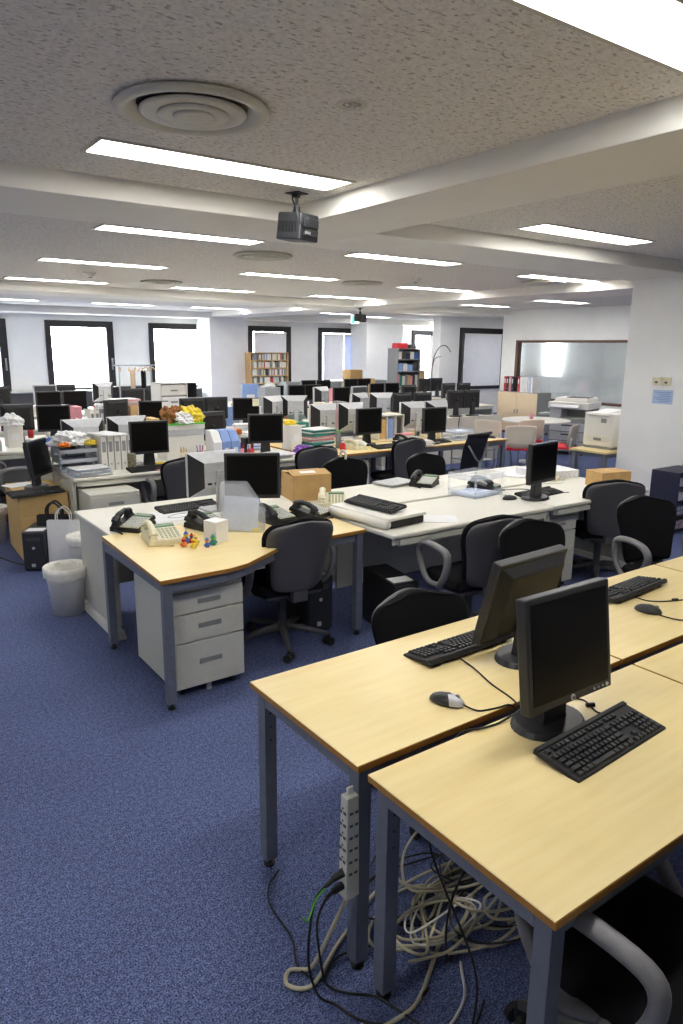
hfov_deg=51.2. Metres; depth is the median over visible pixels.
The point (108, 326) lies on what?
window
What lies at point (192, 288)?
diffuser
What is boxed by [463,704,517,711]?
cable
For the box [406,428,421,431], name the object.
paper stack
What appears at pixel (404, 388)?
computer monitor
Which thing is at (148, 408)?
computer monitor
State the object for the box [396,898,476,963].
cable
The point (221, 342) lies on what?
wall pier
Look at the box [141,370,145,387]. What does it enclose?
coat
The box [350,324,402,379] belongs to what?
wall pier
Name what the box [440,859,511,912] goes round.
cable
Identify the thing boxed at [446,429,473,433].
tray
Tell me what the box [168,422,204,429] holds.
storage box
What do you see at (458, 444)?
office desk
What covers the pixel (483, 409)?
desk
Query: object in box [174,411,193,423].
crumpled paper
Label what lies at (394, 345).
storage box
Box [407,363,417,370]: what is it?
box file
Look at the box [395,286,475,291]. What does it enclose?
recessed light
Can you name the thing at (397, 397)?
computer monitor
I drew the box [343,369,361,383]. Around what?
storage box
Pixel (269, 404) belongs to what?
computer monitor
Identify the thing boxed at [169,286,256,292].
recessed light
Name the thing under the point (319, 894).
ground wire
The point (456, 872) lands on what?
cable
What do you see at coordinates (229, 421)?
box file
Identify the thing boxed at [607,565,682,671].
office desk
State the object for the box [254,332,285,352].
window blind
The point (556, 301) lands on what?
recessed light
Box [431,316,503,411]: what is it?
wall
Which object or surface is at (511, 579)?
computer monitor
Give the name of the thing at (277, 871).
power cable
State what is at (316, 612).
desktop computer
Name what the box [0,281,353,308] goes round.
trim
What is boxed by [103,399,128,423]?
computer monitor
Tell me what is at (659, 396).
notice
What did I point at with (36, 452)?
computer monitor
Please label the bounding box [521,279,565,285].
ceiling vent
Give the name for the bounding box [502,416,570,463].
round table
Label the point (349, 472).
office chair
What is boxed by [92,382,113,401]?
computer monitor
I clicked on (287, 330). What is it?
window
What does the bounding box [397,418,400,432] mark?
box file
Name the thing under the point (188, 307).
recessed light
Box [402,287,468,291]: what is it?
diffuser
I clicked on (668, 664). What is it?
office desk
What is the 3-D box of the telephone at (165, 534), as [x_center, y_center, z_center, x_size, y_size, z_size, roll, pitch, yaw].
[-1.029,0.111,4.105,0.199,0.120,0.281,-6,15,-27]
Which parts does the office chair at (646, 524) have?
armrest, seat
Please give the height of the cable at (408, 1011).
0.011 m
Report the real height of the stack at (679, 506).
0.085 m
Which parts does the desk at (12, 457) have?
pencil drawer, modesty panel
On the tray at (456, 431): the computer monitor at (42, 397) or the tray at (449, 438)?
the tray at (449, 438)
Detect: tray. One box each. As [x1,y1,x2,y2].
[51,445,97,454]
[51,445,97,473]
[51,454,97,463]
[52,462,94,473]
[328,502,425,529]
[443,429,473,440]
[443,436,465,440]
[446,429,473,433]
[451,488,498,497]
[562,416,584,419]
[568,396,593,398]
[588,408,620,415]
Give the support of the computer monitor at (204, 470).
on the desk at (95, 524)
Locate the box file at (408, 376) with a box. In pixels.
[407,375,409,384]
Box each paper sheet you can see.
[1,482,31,487]
[423,515,458,522]
[490,467,525,477]
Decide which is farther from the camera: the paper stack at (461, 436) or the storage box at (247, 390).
the storage box at (247, 390)
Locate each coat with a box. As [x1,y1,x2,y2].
[130,370,135,388]
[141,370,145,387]
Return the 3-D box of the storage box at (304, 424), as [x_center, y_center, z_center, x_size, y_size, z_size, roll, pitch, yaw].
[-0.624,-1.218,9.979,0.300,0.080,0.221,-9,16,-35]
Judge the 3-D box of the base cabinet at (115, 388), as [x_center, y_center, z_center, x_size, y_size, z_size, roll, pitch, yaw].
[-4.362,-2.147,14.970,1.500,0.980,0.403,-9,16,-35]
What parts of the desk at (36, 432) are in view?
pencil drawer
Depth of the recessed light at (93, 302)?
15.00 m
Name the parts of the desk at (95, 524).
panel, leg, modesty panel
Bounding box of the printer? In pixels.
[583,408,620,449]
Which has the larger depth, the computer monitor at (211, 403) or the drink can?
the computer monitor at (211, 403)
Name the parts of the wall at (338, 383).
door, door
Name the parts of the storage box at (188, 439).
lid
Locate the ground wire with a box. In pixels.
[302,888,324,921]
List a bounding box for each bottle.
[336,430,340,447]
[340,442,345,449]
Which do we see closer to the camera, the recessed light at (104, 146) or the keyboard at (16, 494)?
the recessed light at (104, 146)
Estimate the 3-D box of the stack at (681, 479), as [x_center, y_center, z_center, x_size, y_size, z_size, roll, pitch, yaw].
[3.385,-0.323,7.259,0.205,0.085,0.230,-9,16,-35]
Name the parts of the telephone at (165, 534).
coiled cord, keypad plate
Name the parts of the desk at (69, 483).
panel, modesty panel, pencil drawer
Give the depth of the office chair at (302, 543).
4.13 m
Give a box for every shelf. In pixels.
[387,348,420,391]
[452,456,492,460]
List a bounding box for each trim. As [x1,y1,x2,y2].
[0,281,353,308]
[0,304,211,318]
[211,280,632,317]
[245,315,432,325]
[300,94,682,232]
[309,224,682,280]
[361,306,510,316]
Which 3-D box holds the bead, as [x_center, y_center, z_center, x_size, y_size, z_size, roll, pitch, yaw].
[0.787,0.610,2.255,0.028,0.014,0.014,-1,13,-7]
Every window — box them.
[0,318,11,390]
[44,320,115,389]
[148,323,197,386]
[248,326,290,381]
[318,328,350,379]
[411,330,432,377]
[458,328,502,388]
[514,340,627,406]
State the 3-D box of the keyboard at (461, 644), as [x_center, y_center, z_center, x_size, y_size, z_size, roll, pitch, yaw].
[0.450,0.500,2.688,0.450,0.040,0.148,-9,16,-36]
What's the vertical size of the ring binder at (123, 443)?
0.310 m
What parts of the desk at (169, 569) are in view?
leg, leg, frame, leg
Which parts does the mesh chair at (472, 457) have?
seat, rail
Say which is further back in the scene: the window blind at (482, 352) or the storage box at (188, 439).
the window blind at (482, 352)
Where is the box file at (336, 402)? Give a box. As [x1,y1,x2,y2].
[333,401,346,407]
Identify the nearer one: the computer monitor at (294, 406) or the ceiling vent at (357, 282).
the ceiling vent at (357, 282)
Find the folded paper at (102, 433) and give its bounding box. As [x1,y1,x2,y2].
[86,431,126,436]
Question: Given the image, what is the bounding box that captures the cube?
[203,517,228,543]
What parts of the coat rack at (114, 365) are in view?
rail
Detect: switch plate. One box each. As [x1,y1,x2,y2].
[652,377,661,384]
[662,377,671,385]
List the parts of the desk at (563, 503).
pencil drawer, leg, panel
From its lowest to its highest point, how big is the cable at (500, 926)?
0.024 m
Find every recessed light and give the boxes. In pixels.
[0,298,40,300]
[2,276,109,284]
[36,257,169,269]
[80,136,355,191]
[89,302,156,305]
[91,224,265,245]
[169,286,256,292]
[188,307,246,309]
[238,272,341,280]
[308,295,376,299]
[342,252,463,265]
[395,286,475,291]
[466,304,509,307]
[502,0,682,74]
[515,274,602,282]
[516,223,655,245]
[538,300,589,303]
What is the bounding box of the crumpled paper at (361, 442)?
[355,440,366,445]
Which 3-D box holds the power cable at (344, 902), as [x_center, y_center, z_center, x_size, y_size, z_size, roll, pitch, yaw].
[0.019,1.201,2.164,0.149,0.285,0.459,11,17,39]
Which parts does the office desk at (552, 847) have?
leg, frame, leg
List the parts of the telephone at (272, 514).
keypad plate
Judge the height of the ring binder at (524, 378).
0.320 m
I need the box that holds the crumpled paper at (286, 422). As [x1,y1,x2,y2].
[283,419,296,424]
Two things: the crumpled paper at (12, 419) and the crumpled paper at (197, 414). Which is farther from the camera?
the crumpled paper at (12, 419)
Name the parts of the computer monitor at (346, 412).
support arm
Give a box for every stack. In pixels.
[67,464,112,477]
[108,398,140,414]
[232,423,247,431]
[241,431,260,444]
[253,443,260,449]
[269,450,295,458]
[302,426,335,446]
[395,439,436,446]
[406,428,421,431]
[447,408,459,414]
[451,435,466,439]
[516,465,578,478]
[675,518,682,528]
[677,504,682,514]
[678,489,682,500]
[680,476,682,486]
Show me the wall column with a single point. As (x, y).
(650, 437)
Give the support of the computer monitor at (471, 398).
on the desk
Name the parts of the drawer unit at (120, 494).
drawer, handle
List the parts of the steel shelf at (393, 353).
panel, panel, panel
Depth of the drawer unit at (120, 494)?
6.01 m
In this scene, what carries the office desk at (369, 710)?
on the floor
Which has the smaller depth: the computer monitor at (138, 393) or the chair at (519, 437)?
the chair at (519, 437)
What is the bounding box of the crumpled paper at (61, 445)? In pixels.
[58,442,69,447]
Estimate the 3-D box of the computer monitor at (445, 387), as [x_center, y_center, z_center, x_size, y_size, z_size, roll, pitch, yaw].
[2.171,-2.376,14.350,0.361,0.430,0.196,-7,15,-30]
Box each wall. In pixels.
[0,313,432,391]
[7,387,202,406]
[278,380,386,395]
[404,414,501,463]
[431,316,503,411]
[500,305,630,409]
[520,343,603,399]
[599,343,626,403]
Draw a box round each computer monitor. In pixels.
[0,386,11,404]
[0,404,34,441]
[23,437,52,488]
[32,385,56,404]
[35,391,61,404]
[36,405,70,435]
[54,384,75,399]
[60,418,102,464]
[62,390,87,417]
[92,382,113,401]
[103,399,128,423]
[106,415,145,463]
[121,388,143,400]
[128,420,168,465]
[138,401,167,419]
[144,388,150,400]
[179,397,204,411]
[185,382,196,397]
[185,449,236,512]
[202,397,227,418]
[202,411,225,451]
[224,452,279,502]
[232,398,259,422]
[248,414,282,451]
[261,395,282,413]
[275,385,283,395]
[281,395,306,421]
[288,385,304,394]
[301,380,315,384]
[305,384,320,407]
[309,403,335,428]
[313,386,328,403]
[316,380,330,388]
[333,387,349,402]
[337,402,362,439]
[343,379,356,387]
[350,386,366,393]
[350,392,368,407]
[355,407,381,445]
[357,378,370,391]
[369,383,383,392]
[369,393,392,412]
[384,383,398,392]
[392,392,411,412]
[399,401,423,437]
[400,385,415,401]
[413,392,431,401]
[418,378,430,391]
[421,407,446,444]
[424,400,447,435]
[430,378,442,396]
[441,383,455,397]
[446,390,463,416]
[457,383,470,389]
[463,390,479,415]
[472,544,567,669]
[510,577,610,741]
[521,441,557,501]
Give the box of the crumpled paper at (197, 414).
[181,405,204,422]
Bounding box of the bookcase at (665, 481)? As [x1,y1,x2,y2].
[649,465,682,531]
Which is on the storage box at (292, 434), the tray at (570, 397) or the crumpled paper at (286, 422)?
the crumpled paper at (286, 422)
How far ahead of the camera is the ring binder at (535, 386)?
15.28 m
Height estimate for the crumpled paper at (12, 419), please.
0.138 m
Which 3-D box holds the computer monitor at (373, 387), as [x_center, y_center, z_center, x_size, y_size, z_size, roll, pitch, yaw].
[0.665,-2.323,14.055,0.361,0.430,0.196,-10,17,-39]
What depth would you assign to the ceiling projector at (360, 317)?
13.50 m
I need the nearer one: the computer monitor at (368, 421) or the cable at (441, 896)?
the cable at (441, 896)
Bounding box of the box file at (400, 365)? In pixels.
[398,363,402,370]
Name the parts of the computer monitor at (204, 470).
support arm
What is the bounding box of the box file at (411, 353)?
[405,352,413,358]
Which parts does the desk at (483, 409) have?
panel, pencil drawer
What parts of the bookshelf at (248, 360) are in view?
panel, panel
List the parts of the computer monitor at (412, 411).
support arm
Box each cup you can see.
[27,430,33,437]
[180,447,186,457]
[247,444,253,452]
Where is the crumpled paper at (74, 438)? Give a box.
[46,430,89,445]
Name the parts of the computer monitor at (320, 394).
support arm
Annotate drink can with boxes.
[127,453,136,466]
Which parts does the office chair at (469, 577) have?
armrest, seat, arm, backrest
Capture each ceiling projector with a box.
[276,191,318,242]
[354,308,366,321]
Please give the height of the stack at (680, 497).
0.085 m
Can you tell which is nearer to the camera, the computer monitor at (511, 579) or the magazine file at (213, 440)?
the computer monitor at (511, 579)
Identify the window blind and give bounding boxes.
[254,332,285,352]
[323,334,343,379]
[344,334,350,369]
[463,333,501,385]
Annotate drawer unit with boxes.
[76,483,139,519]
[134,573,243,694]
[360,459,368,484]
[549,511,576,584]
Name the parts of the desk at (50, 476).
panel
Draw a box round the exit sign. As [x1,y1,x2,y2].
[351,311,358,323]
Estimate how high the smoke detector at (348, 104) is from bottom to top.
0.009 m
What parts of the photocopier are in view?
control panel, paper drawer, paper drawer, paper drawer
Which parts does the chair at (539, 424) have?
backrest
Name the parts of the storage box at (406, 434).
lid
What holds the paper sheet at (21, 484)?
on the base cabinet at (22, 512)
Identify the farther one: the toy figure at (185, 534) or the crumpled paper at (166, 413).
the crumpled paper at (166, 413)
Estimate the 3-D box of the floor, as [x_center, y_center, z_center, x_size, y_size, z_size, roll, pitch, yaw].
[1.776,-0.624,11.246,22.600,0.200,20.800,-9,16,-35]
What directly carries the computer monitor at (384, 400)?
on the desk
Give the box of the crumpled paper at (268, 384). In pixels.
[264,382,274,386]
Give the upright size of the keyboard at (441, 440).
0.040 m
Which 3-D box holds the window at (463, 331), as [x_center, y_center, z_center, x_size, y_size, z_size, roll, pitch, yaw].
[3.960,-4.342,20.195,1.820,1.670,0.150,-9,16,-35]
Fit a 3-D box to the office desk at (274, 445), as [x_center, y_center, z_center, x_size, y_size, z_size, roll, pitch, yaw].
[-0.291,-0.480,8.531,1.199,0.700,0.610,-9,16,-35]
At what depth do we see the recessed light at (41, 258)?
7.55 m
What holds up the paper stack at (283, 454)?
on the desk at (288, 463)
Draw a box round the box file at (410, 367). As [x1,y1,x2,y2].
[408,364,412,370]
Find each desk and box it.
[0,424,45,436]
[0,444,49,481]
[24,435,47,439]
[41,453,159,480]
[54,459,165,519]
[74,495,292,640]
[102,510,365,710]
[204,445,276,450]
[250,615,620,969]
[254,449,295,495]
[270,437,369,483]
[280,481,465,581]
[289,441,391,469]
[330,494,553,587]
[334,428,384,469]
[349,432,444,483]
[368,665,682,1023]
[390,436,507,467]
[412,397,445,401]
[439,466,568,488]
[475,403,494,414]
[497,477,648,566]
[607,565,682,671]
[634,643,682,683]
[655,556,682,571]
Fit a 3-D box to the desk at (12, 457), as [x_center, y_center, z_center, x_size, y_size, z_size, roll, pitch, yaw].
[-3.836,-0.327,7.714,1.200,0.700,0.680,-9,16,-35]
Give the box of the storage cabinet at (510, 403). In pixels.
[497,391,550,434]
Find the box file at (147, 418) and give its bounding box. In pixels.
[146,417,158,420]
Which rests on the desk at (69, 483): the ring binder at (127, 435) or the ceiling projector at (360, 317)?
the ring binder at (127, 435)
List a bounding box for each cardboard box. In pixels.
[281,468,330,501]
[585,468,630,484]
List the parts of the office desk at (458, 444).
frame, leg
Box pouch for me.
[293,444,311,454]
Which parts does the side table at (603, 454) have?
leg, frame, leg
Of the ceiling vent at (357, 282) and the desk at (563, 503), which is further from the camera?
the ceiling vent at (357, 282)
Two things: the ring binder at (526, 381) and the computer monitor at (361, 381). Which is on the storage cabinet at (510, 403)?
the ring binder at (526, 381)
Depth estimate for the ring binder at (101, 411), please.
9.03 m
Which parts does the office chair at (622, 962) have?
arm, armrest, armrest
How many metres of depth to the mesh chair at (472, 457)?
7.84 m
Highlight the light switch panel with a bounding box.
[652,377,671,385]
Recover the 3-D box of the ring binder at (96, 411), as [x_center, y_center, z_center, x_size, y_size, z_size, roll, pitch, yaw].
[-3.160,-1.162,9.120,0.055,0.310,0.271,-9,16,-35]
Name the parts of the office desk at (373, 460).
leg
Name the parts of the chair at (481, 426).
backrest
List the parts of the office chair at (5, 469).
armrest, seat, armrest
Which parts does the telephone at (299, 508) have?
keypad plate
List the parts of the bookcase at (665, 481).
panel, panel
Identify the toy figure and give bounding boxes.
[180,536,187,546]
[183,531,189,543]
[190,538,197,547]
[193,534,199,543]
[204,538,210,547]
[209,534,216,545]
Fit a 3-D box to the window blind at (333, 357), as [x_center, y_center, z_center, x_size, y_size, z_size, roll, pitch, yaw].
[-0.235,-4.639,21.351,0.730,1.350,0.040,-9,16,-35]
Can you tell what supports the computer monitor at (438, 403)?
on the office desk at (373, 460)
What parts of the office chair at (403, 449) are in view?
seat, backrest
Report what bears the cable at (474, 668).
on the office desk at (369, 710)
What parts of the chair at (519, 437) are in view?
seat, backrest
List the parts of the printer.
paper drawer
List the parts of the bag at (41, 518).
handle, handle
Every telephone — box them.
[110,507,155,534]
[141,520,182,545]
[184,509,228,531]
[258,503,295,524]
[289,500,333,518]
[318,487,344,507]
[343,438,367,450]
[392,434,407,442]
[409,470,438,487]
[466,475,504,490]
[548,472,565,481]
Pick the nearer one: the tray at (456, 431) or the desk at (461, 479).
the desk at (461, 479)
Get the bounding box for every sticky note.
[162,402,169,407]
[252,399,258,405]
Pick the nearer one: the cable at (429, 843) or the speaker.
the cable at (429, 843)
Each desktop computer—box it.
[21,522,48,570]
[286,570,331,628]
[362,564,418,623]
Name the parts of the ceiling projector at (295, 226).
ceiling plate, panel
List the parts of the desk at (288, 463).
pencil drawer, panel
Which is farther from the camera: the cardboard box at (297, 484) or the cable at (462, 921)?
the cardboard box at (297, 484)
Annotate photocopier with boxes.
[539,396,601,455]
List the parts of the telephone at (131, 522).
keypad plate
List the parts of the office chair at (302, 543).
armrest, arm, arm, seat, arm, arm, backrest, arm, armrest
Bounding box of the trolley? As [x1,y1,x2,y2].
[450,447,494,468]
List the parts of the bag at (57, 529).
handle, handle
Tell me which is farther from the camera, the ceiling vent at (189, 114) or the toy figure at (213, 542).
the toy figure at (213, 542)
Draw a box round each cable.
[0,557,23,564]
[267,869,370,981]
[283,890,374,991]
[307,885,429,1023]
[316,898,419,1023]
[346,852,454,919]
[361,961,465,1023]
[368,863,469,950]
[369,854,462,926]
[383,903,454,1023]
[396,861,501,947]
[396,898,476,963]
[398,831,479,892]
[404,892,481,946]
[410,867,516,955]
[411,867,519,947]
[428,841,485,1023]
[430,853,473,884]
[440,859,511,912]
[445,870,464,962]
[449,871,520,944]
[455,711,519,737]
[459,658,519,705]
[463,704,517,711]
[469,885,515,929]
[481,891,516,927]
[482,891,514,920]
[577,698,600,712]
[635,597,682,601]
[660,615,682,620]
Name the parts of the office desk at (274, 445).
leg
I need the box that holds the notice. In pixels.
[652,390,673,404]
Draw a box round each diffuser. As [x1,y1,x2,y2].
[174,287,248,291]
[244,273,336,279]
[315,295,366,298]
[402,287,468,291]
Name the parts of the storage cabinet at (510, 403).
door, door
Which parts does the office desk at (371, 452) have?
frame, leg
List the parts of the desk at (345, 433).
pencil drawer, modesty panel, panel, leg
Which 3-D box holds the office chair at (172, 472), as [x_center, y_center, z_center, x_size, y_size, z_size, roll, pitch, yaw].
[-1.494,-0.110,6.535,0.624,0.852,0.654,-7,15,-30]
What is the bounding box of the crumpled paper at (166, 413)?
[159,405,180,423]
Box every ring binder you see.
[84,408,94,417]
[92,408,99,417]
[93,435,107,465]
[94,408,104,430]
[106,436,114,469]
[113,435,121,469]
[119,435,127,469]
[123,432,129,453]
[503,376,506,390]
[506,376,508,390]
[508,376,516,390]
[511,376,519,390]
[517,377,519,391]
[520,377,522,391]
[522,377,525,391]
[525,377,527,391]
[527,377,532,392]
[530,377,540,392]
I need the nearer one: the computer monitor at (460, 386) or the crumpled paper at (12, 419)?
the crumpled paper at (12, 419)
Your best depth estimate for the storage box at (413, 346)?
18.07 m
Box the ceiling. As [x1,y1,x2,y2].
[0,0,682,320]
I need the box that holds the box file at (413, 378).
[408,374,414,384]
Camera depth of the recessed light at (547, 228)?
5.35 m
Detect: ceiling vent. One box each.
[112,81,269,135]
[140,280,181,284]
[233,251,292,260]
[341,280,382,285]
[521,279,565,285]
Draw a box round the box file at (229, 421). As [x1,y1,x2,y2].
[226,406,232,425]
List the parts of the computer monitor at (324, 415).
support arm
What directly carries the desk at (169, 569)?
on the floor
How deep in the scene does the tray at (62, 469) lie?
6.42 m
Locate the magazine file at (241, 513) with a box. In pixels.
[224,495,258,531]
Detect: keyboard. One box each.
[6,485,65,498]
[126,464,161,472]
[154,498,215,513]
[344,494,406,513]
[371,443,393,449]
[403,630,513,665]
[436,438,451,442]
[514,486,562,496]
[533,701,665,782]
[608,576,666,602]
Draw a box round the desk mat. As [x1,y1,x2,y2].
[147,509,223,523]
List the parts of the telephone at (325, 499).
keypad plate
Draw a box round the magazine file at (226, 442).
[214,429,230,449]
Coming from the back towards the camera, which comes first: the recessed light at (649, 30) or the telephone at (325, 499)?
the telephone at (325, 499)
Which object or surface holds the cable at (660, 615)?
on the office desk at (635, 636)
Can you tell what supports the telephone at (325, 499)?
on the desk at (402, 494)
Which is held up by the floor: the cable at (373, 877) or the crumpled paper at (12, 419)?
the cable at (373, 877)
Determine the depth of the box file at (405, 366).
18.04 m
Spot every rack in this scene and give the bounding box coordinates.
[114,365,154,397]
[371,413,403,439]
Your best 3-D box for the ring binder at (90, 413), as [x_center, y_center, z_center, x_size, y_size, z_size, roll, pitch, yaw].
[-3.209,-1.155,9.086,0.055,0.310,0.271,-9,16,-35]
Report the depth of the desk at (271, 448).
7.91 m
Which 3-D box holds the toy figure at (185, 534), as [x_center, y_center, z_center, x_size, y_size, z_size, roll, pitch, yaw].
[-0.886,0.144,4.072,0.047,0.075,0.047,3,13,9]
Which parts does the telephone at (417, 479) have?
keypad plate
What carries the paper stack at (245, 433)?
on the desk at (271, 448)
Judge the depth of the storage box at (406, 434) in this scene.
8.67 m
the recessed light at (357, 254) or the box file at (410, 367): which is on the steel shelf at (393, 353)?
the box file at (410, 367)
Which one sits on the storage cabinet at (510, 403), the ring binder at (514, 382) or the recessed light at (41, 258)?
the ring binder at (514, 382)
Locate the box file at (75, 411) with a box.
[70,405,81,418]
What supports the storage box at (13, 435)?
on the desk at (12, 457)
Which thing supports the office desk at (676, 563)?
on the floor
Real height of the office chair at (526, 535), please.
0.852 m
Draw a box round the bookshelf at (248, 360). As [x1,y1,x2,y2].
[245,352,288,384]
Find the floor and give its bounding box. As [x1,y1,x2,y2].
[0,412,682,1023]
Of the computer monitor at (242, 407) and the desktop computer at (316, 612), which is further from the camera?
the computer monitor at (242, 407)
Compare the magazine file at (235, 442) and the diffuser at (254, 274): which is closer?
the magazine file at (235, 442)
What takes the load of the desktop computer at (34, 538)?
on the floor
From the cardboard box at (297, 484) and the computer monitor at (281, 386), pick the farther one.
the computer monitor at (281, 386)
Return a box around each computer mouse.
[429,691,463,707]
[503,495,516,499]
[634,604,661,614]
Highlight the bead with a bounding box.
[585,702,594,706]
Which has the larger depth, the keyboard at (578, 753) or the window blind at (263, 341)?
the window blind at (263, 341)
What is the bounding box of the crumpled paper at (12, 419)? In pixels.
[0,413,24,425]
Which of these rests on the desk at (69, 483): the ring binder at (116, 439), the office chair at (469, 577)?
the ring binder at (116, 439)
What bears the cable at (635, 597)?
on the office desk at (635, 636)
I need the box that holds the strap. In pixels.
[339,449,346,458]
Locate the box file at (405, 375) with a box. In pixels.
[400,374,407,384]
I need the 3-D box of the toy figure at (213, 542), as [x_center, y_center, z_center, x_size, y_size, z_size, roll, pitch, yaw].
[-0.727,0.157,4.041,0.041,0.066,0.042,3,13,9]
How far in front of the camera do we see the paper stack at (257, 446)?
7.79 m
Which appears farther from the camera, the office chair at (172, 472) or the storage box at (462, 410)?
the storage box at (462, 410)
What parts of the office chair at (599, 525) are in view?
arm, arm, seat, arm, arm, arm, backrest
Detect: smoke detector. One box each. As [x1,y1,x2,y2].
[84,272,95,277]
[335,99,368,110]
[410,277,420,282]
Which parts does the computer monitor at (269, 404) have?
support arm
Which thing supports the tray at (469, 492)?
on the desk at (395, 547)
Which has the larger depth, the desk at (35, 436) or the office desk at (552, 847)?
the desk at (35, 436)
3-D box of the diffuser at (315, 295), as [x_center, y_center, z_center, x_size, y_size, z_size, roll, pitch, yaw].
[0.035,-3.699,12.270,1.300,0.006,0.235,-9,16,-35]
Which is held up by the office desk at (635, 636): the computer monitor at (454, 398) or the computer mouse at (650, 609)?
the computer mouse at (650, 609)
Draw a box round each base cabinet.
[5,480,68,559]
[94,385,150,403]
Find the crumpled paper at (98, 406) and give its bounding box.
[95,403,103,408]
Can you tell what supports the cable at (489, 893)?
on the floor
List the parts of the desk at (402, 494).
panel, modesty panel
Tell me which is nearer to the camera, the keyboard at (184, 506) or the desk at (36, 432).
the keyboard at (184, 506)
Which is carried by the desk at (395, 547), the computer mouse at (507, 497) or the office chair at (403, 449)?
the computer mouse at (507, 497)
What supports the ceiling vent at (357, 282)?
in the ceiling
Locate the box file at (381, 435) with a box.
[379,419,384,438]
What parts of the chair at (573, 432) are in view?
seat, leg, backrest, leg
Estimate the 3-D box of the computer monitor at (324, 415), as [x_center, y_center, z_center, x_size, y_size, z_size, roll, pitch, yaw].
[-0.196,-1.074,8.567,0.375,0.442,0.187,-9,16,-35]
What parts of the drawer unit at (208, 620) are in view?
drawer, drawer, drawer, handle, handle, handle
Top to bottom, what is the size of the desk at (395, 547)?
0.700 m
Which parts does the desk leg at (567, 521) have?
drawer, drawer, drawer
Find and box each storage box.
[3,425,23,447]
[128,405,137,415]
[157,428,204,460]
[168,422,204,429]
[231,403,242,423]
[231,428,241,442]
[241,384,257,397]
[257,387,279,405]
[282,424,301,449]
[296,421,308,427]
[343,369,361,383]
[392,343,407,347]
[393,432,413,437]
[408,344,416,348]
[459,408,469,413]
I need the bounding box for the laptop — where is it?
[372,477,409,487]
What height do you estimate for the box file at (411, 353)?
0.180 m
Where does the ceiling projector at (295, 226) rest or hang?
hanging from the ceiling
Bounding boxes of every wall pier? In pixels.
[195,317,246,401]
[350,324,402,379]
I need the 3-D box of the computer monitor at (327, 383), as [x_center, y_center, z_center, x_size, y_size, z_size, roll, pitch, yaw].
[-0.409,-2.616,15.281,0.361,0.430,0.196,-7,15,-30]
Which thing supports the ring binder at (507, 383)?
on the storage cabinet at (510, 403)
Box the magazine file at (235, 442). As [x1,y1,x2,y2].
[224,428,239,452]
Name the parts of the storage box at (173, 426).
lid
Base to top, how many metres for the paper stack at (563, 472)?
0.070 m
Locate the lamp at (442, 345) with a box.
[430,345,450,391]
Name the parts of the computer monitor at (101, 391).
support arm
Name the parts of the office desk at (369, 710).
leg, power strip, leg, frame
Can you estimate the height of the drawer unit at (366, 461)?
0.600 m
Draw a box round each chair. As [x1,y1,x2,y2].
[0,461,31,521]
[142,457,187,502]
[241,517,335,663]
[295,445,337,468]
[322,457,367,488]
[370,437,425,479]
[371,588,468,839]
[405,453,445,478]
[416,514,523,617]
[445,431,491,474]
[474,419,511,467]
[496,425,536,467]
[498,518,564,587]
[504,858,682,1023]
[517,420,544,465]
[558,423,579,476]
[572,479,645,577]
[612,495,682,573]
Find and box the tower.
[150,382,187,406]
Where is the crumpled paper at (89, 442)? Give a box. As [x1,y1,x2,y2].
[83,439,96,444]
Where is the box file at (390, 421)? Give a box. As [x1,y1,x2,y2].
[388,418,393,438]
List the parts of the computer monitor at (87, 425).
support arm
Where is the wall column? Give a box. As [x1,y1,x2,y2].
[615,277,682,495]
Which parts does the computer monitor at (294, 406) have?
support arm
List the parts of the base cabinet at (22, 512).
drawer, drawer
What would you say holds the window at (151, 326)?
in the wall at (26, 341)
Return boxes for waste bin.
[0,503,7,542]
[42,559,85,616]
[65,530,81,559]
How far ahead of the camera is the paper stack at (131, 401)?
9.35 m
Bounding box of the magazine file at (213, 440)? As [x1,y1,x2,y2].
[205,429,221,450]
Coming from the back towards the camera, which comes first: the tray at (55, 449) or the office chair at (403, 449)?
the office chair at (403, 449)
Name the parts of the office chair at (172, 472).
armrest, seat, backrest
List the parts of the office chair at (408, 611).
backrest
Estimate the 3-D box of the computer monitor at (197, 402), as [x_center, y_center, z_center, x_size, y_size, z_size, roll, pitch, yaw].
[-1.969,-1.304,9.518,0.361,0.430,0.196,-10,17,-39]
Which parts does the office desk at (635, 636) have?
leg, frame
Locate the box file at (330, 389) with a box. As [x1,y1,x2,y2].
[329,388,332,401]
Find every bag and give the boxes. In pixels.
[36,500,72,525]
[46,506,79,562]
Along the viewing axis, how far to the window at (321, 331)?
21.13 m
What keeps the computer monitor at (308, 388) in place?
on the desk
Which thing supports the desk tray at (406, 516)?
on the desk at (395, 547)
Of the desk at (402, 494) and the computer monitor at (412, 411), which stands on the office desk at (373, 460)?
the computer monitor at (412, 411)
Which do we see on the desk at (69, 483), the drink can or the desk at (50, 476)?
the drink can
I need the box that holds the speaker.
[241,437,252,452]
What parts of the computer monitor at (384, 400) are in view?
support arm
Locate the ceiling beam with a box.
[0,161,374,245]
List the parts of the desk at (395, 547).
modesty panel, pencil drawer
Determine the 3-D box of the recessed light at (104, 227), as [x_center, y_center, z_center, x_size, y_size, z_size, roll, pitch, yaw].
[-1.240,-2.180,5.577,1.336,0.038,0.271,-9,16,-35]
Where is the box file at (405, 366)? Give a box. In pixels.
[402,364,407,370]
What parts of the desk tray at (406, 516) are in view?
lid, lid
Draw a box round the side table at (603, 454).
[569,446,616,468]

